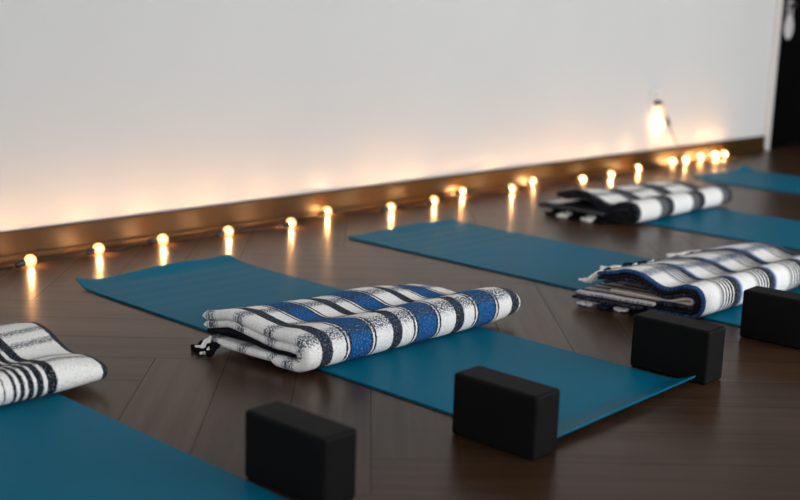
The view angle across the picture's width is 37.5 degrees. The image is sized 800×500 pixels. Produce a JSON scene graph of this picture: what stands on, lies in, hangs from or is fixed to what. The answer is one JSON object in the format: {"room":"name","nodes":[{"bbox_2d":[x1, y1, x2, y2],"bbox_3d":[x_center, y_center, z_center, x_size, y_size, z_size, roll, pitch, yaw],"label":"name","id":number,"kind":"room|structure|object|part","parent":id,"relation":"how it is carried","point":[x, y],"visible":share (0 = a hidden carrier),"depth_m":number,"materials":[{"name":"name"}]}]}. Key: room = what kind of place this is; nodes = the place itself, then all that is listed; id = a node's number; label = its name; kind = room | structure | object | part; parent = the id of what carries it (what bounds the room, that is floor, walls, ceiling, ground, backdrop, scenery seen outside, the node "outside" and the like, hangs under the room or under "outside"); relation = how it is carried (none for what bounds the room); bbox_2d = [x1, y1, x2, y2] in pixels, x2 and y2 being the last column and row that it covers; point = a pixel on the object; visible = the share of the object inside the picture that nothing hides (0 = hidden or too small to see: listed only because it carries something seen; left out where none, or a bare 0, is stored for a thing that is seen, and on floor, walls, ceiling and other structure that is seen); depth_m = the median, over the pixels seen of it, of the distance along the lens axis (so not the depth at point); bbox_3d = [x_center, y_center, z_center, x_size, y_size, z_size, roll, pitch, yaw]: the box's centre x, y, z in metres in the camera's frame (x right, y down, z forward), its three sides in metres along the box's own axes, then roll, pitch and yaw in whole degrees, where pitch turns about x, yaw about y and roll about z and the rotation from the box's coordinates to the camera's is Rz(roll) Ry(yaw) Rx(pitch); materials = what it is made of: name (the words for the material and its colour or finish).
{"room":"exercise studio","nodes":[
{"label":"exercise studio","id":0,"kind":"room"},
{"bbox_2d":[0,0,776,231],"bbox_3d":[-0.402,-1.567,4.793,0.100,2.910,12.000,13,16,42],"label":"wall","id":1,"kind":"structure","parent":0,"point":[109,108],"depth_m":5.06,"materials":[{"name":"white paint"}]},
{"bbox_2d":[0,136,764,261],"bbox_3d":[-1.026,-0.075,4.391,0.022,0.098,10.184,13,16,42],"label":"baseboard","id":2,"kind":"structure","parent":1,"relation":"attached to","point":[53,239],"depth_m":5.07,"materials":[{"name":"brown paint"}]},
{"bbox_2d":[649,89,660,109],"bbox_3d":[1.503,-0.885,6.941,0.006,0.120,0.115,13,16,42],"label":"wall outlet","id":3,"kind":"object","parent":1,"relation":"attached to","point":[655,94],"visible":1,"depth_m":6.93,"materials":[{"name":"beige plastic"}]},
{"bbox_2d":[764,0,782,149],"bbox_3d":[2.889,-1.786,8.207,0.022,2.116,1.090,13,16,42],"label":"trim","id":4,"kind":"structure","parent":1,"relation":"attached to","point":[779,5],"depth_m":7.93,"materials":[{"name":"white paint"}]},
{"bbox_2d":[769,0,799,147],"bbox_3d":[2.887,-1.759,8.214,0.129,2.056,0.974,13,16,42],"label":"door","id":5,"kind":"structure","parent":1,"relation":"in","point":[785,125],"depth_m":8.18,"materials":[{"name":"black paint"}]},
{"bbox_2d":[784,0,792,38],"bbox_3d":[2.622,-1.551,7.934,0.006,0.258,0.124,13,16,42],"label":"door handle","id":6,"kind":"object","parent":5,"relation":"hanging from","point":[788,27],"visible":1,"depth_m":7.93,"materials":[{"name":"silver metal"}]},
{"bbox_3d":[2.619,-1.646,7.920,0.086,0.052,0.052,13,16,42],"label":"handle","id":7,"kind":"part","parent":5,"relation":"part of","materials":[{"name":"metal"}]},
{"bbox_2d":[0,145,799,499],"bbox_3d":[2.342,0.476,2.512,7.600,0.001,12.000,13,16,42],"label":"floor","id":8,"kind":"structure","parent":0,"point":[736,435],"depth_m":2.94,"materials":[{"name":"brown wood"}]},
{"bbox_2d":[9,254,35,268],"bbox_3d":[-1.261,0.040,3.950,0.040,0.040,0.098,8,13,28],"label":"light bulb","id":9,"kind":"object","parent":8,"relation":"on","point":[22,262],"visible":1,"depth_m":3.94,"materials":[{"name":"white glass"}]},
{"bbox_2d":[14,259,25,267],"bbox_3d":[-1.273,0.046,3.941,0.024,0.024,0.037,10,20,34],"label":"socket","id":10,"kind":"object","parent":9,"relation":"attached to","point":[22,262],"depth_m":3.93,"materials":[{"name":"black plastic"}]},
{"bbox_3d":[-1.248,0.035,3.974,0.040,0.040,0.044,10,20,34],"label":"glass globe","id":11,"kind":"part","parent":9,"relation":"part of"},
{"bbox_2d":[80,243,103,256],"bbox_3d":[-1.083,0.001,4.162,0.040,0.040,0.098,7,13,24],"label":"light bulb","id":12,"kind":"object","parent":8,"relation":"on","point":[92,250],"visible":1,"depth_m":4.16,"materials":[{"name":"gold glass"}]},
{"bbox_2d":[85,247,95,255],"bbox_3d":[-1.095,0.007,4.152,0.024,0.024,0.037,9,20,30],"label":"socket","id":13,"kind":"object","parent":12,"relation":"attached to","point":[92,250],"depth_m":4.15,"materials":[{"name":"black plastic"}]},
{"bbox_3d":[-1.072,-0.004,4.187,0.040,0.040,0.044,9,20,30],"label":"glass globe","id":14,"kind":"part","parent":12,"relation":"part of"},
{"bbox_2d":[0,393,286,499],"bbox_3d":[-0.971,0.372,2.469,1.842,0.017,0.610,13,16,42],"label":"yoga mat","id":15,"kind":"object","parent":8,"relation":"on","point":[53,446],"visible":0.84,"depth_m":2.32,"materials":[{"name":"teal plastic"}]},
{"bbox_2d":[0,322,107,405],"bbox_3d":[-1.089,0.288,2.628,0.412,0.092,0.769,13,16,42],"label":"folded blanket","id":16,"kind":"object","parent":15,"relation":"on","point":[34,362],"visible":1,"depth_m":2.72,"materials":[{"name":"white fabric"}]},
{"bbox_2d":[142,234,167,245],"bbox_3d":[-0.902,-0.036,4.363,0.040,0.040,0.098,12,16,41],"label":"light bulb","id":17,"kind":"object","parent":8,"relation":"on","point":[153,241],"visible":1,"depth_m":4.36,"materials":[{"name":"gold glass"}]},
{"bbox_2d":[147,238,157,244],"bbox_3d":[-0.916,-0.030,4.356,0.037,0.024,0.024,-16,20,-39],"label":"socket","id":18,"kind":"object","parent":17,"relation":"attached to","point":[153,241],"depth_m":4.35,"materials":[{"name":"black plastic"}]},
{"bbox_3d":[-0.884,-0.039,4.383,0.044,0.040,0.040,-16,20,-39],"label":"glass globe","id":19,"kind":"part","parent":17,"relation":"part of"},
{"bbox_2d":[211,226,233,237],"bbox_3d":[-0.682,-0.068,4.549,0.040,0.040,0.098,9,14,32],"label":"light bulb","id":20,"kind":"object","parent":8,"relation":"on","point":[222,232],"visible":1,"depth_m":4.54,"materials":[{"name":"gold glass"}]},
{"bbox_2d":[215,230,224,236],"bbox_3d":[-0.694,-0.062,4.540,0.024,0.024,0.037,11,21,38],"label":"socket","id":21,"kind":"object","parent":20,"relation":"attached to","point":[220,233],"depth_m":4.53,"materials":[{"name":"black plastic"}]},
{"bbox_3d":[-0.667,-0.072,4.571,0.040,0.040,0.044,11,21,38],"label":"glass globe","id":22,"kind":"part","parent":20,"relation":"part of"},
{"bbox_2d":[279,218,295,229],"bbox_3d":[-0.458,-0.105,4.761,0.040,0.040,0.100,9,14,31],"label":"light bulb","id":23,"kind":"object","parent":8,"relation":"on","point":[287,224],"visible":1,"depth_m":4.75,"materials":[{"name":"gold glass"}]},
{"bbox_2d":[282,222,289,228],"bbox_3d":[-0.460,-0.098,4.747,0.024,0.024,0.037,7,19,23],"label":"socket","id":24,"kind":"object","parent":23,"relation":"attached to","point":[286,225],"depth_m":4.74,"materials":[{"name":"black plastic"}]},
{"bbox_3d":[-0.443,-0.110,4.784,0.040,0.040,0.044,7,19,23],"label":"glass globe","id":25,"kind":"part","parent":23,"relation":"part of"},
{"bbox_2d":[245,401,356,499],"bbox_3d":[-0.190,0.385,2.229,0.221,0.139,0.087,12,16,41],"label":"block","id":26,"kind":"object","parent":8,"relation":"on","point":[300,454],"visible":1,"depth_m":2.18,"materials":[{"name":"black plastic"}]},
{"bbox_2d":[314,207,331,217],"bbox_3d":[-0.327,-0.162,5.047,0.040,0.040,0.098,8,13,26],"label":"light bulb","id":27,"kind":"object","parent":8,"relation":"on","point":[322,212],"visible":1,"depth_m":5.04,"materials":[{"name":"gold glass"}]},
{"bbox_2d":[317,210,325,216],"bbox_3d":[-0.339,-0.155,5.037,0.024,0.024,0.037,9,20,32],"label":"socket","id":28,"kind":"object","parent":27,"relation":"attached to","point":[321,213],"depth_m":5.03,"materials":[{"name":"black plastic"}]},
{"bbox_3d":[-0.315,-0.166,5.071,0.040,0.040,0.044,9,20,32],"label":"glass globe","id":29,"kind":"part","parent":27,"relation":"part of"},
{"bbox_2d":[0,100,730,267],"bbox_3d":[-0.128,-0.368,5.206,0.133,0.391,6.658,13,16,42],"label":"cable","id":30,"kind":"object","parent":8,"relation":"on","point":[657,102],"visible":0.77,"depth_m":5.13,"materials":[{"name":"plastic"}]},
{"bbox_2d":[658,122,668,127],"bbox_3d":[1.567,-0.744,7.001,0.040,0.040,0.100,10,14,34],"label":"light bulb","id":31,"kind":"object","parent":30,"relation":"hanging from","point":[664,124],"visible":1,"depth_m":6.99,"materials":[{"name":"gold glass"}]},
{"bbox_2d":[75,254,695,437],"bbox_3d":[-0.147,0.213,3.318,1.842,0.029,0.610,13,16,42],"label":"yoga mat","id":32,"kind":"object","parent":8,"relation":"on","point":[592,389],"visible":0.61,"depth_m":3.11,"materials":[{"name":"teal plastic"}]},
{"bbox_2d":[191,284,519,371],"bbox_3d":[-0.106,0.180,3.260,0.417,0.121,0.913,13,16,42],"label":"folded blanket","id":33,"kind":"object","parent":32,"relation":"on","point":[302,335],"visible":1,"depth_m":3.08,"materials":[{"name":"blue fabric"}]},
{"bbox_2d":[377,203,394,212],"bbox_3d":[-0.057,-0.185,5.197,0.040,0.040,0.098,10,14,34],"label":"light bulb","id":34,"kind":"object","parent":8,"relation":"on","point":[386,208],"visible":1,"depth_m":5.19,"materials":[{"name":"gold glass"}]},
{"bbox_2d":[380,206,388,211],"bbox_3d":[-0.070,-0.179,5.189,0.024,0.024,0.037,12,22,40],"label":"socket","id":35,"kind":"object","parent":34,"relation":"attached to","point":[386,208],"depth_m":5.18,"materials":[{"name":"black plastic"}]},
{"bbox_2d":[423,196,437,205],"bbox_3d":[0.143,-0.225,5.416,0.040,0.040,0.098,8,13,26],"label":"light bulb","id":36,"kind":"object","parent":8,"relation":"on","point":[430,201],"visible":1,"depth_m":5.41,"materials":[{"name":"white glass"}]},
{"bbox_2d":[426,199,432,204],"bbox_3d":[0.132,-0.218,5.406,0.024,0.024,0.037,9,20,32],"label":"socket","id":37,"kind":"object","parent":36,"relation":"attached to","point":[430,201],"depth_m":5.40,"materials":[{"name":"black plastic"}]},
{"bbox_2d":[452,187,465,196],"bbox_3d":[0.289,-0.279,5.698,0.040,0.040,0.098,7,13,24],"label":"light bulb","id":38,"kind":"object","parent":8,"relation":"on","point":[458,192],"visible":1,"depth_m":5.69,"materials":[{"name":"white glass"}]},
{"bbox_2d":[452,366,559,460],"bbox_3d":[0.222,0.342,2.494,0.221,0.139,0.087,12,16,41],"label":"block","id":39,"kind":"object","parent":8,"relation":"on","point":[509,413],"visible":1,"depth_m":2.45,"materials":[{"name":"black plastic"}]},
{"bbox_2d":[502,184,515,192],"bbox_3d":[0.542,-0.303,5.849,0.040,0.040,0.098,9,14,31],"label":"light bulb","id":40,"kind":"object","parent":8,"relation":"on","point":[508,189],"visible":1,"depth_m":5.84,"materials":[{"name":"white glass"}]},
{"bbox_2d":[525,178,536,186],"bbox_3d":[0.678,-0.351,6.096,0.040,0.040,0.098,7,13,21],"label":"light bulb","id":41,"kind":"object","parent":8,"relation":"on","point":[529,182],"visible":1,"depth_m":6.09,"materials":[{"name":"white glass"}]},
{"bbox_2d":[348,219,799,326],"bbox_3d":[0.675,0.059,4.206,1.842,0.014,0.610,13,16,42],"label":"yoga mat","id":42,"kind":"object","parent":8,"relation":"on","point":[554,262],"visible":0.59,"depth_m":4.42,"materials":[{"name":"teal plastic"}]},
{"bbox_2d":[571,242,799,318],"bbox_3d":[1.014,0.075,3.905,0.471,0.129,0.993,13,16,42],"label":"folded blanket","id":43,"kind":"object","parent":42,"relation":"on","point":[692,284],"visible":0.98,"depth_m":3.67,"materials":[{"name":"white fabric"}]},
{"bbox_2d":[575,175,585,183],"bbox_3d":[0.957,-0.370,6.231,0.040,0.040,0.098,7,13,22],"label":"light bulb","id":44,"kind":"object","parent":8,"relation":"on","point":[580,180],"visible":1,"depth_m":6.23,"materials":[{"name":"white glass"}]},
{"bbox_2d":[599,171,614,177],"bbox_3d":[1.137,-0.413,6.462,0.098,0.040,0.040,-8,16,-40],"label":"light bulb","id":45,"kind":"object","parent":8,"relation":"on","point":[605,174],"visible":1,"depth_m":6.46,"materials":[{"name":"white glass"}]},
{"bbox_2d":[537,181,731,223],"bbox_3d":[1.096,-0.246,5.454,0.505,0.126,0.942,13,16,42],"label":"folded blanket","id":46,"kind":"object","parent":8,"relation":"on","point":[631,204],"visible":1,"depth_m":5.24,"materials":[{"name":"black fabric"}]},
{"bbox_2d":[630,165,641,172],"bbox_3d":[1.351,-0.464,6.736,0.040,0.040,0.098,8,13,28],"label":"light bulb","id":47,"kind":"object","parent":8,"relation":"on","point":[635,169],"visible":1,"depth_m":6.73,"materials":[{"name":"white glass"}]},
{"bbox_2d":[666,158,675,165],"bbox_3d":[1.630,-0.529,7.086,0.040,0.040,0.098,8,13,26],"label":"light bulb","id":48,"kind":"object","parent":8,"relation":"on","point":[670,162],"visible":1,"depth_m":7.08,"materials":[{"name":"white glass"}]},
{"bbox_2d":[551,198,799,250],"bbox_3d":[1.528,-0.104,5.102,1.842,0.017,0.610,13,16,42],"label":"yoga mat","id":49,"kind":"object","parent":8,"relation":"on","point":[784,233],"visible":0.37,"depth_m":5.11,"materials":[{"name":"teal plastic"}]},
{"bbox_2d":[630,310,725,384],"bbox_3d":[0.710,0.247,3.019,0.221,0.139,0.087,13,16,42],"label":"block","id":50,"kind":"object","parent":8,"relation":"on","point":[668,344],"visible":1,"depth_m":2.97,"materials":[{"name":"black plastic"}]},
{"bbox_2d":[678,157,688,164],"bbox_3d":[1.721,-0.538,7.143,0.040,0.040,0.098,9,14,30],"label":"light bulb","id":51,"kind":"object","parent":8,"relation":"on","point":[683,160],"visible":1,"depth_m":7.13,"materials":[{"name":"white glass"}]},
{"bbox_2d":[695,154,703,160],"bbox_3d":[1.860,-0.572,7.325,0.040,0.040,0.098,8,13,28],"label":"light bulb","id":52,"kind":"object","parent":8,"relation":"on","point":[698,157],"visible":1,"depth_m":7.32,"materials":[{"name":"white glass"}]},
{"bbox_2d":[707,154,715,161],"bbox_3d":[1.942,-0.574,7.346,0.040,0.040,0.098,7,13,21],"label":"light bulb","id":53,"kind":"object","parent":8,"relation":"on","point":[710,158],"visible":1,"depth_m":7.34,"materials":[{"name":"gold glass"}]},
{"bbox_2d":[692,165,799,193],"bbox_3d":[2.492,-0.295,6.112,1.842,0.035,0.610,13,16,42],"label":"yoga mat","id":54,"kind":"object","parent":8,"relation":"on","point":[744,176],"visible":1,"depth_m":6.53,"materials":[{"name":"teal plastic"}]},
{"bbox_2d":[740,286,799,348],"bbox_3d":[1.086,0.193,3.332,0.221,0.139,0.087,12,16,40],"label":"block","id":55,"kind":"object","parent":8,"relation":"on","point":[769,315],"visible":1,"depth_m":3.31,"materials":[{"name":"black plastic"}]}
]}

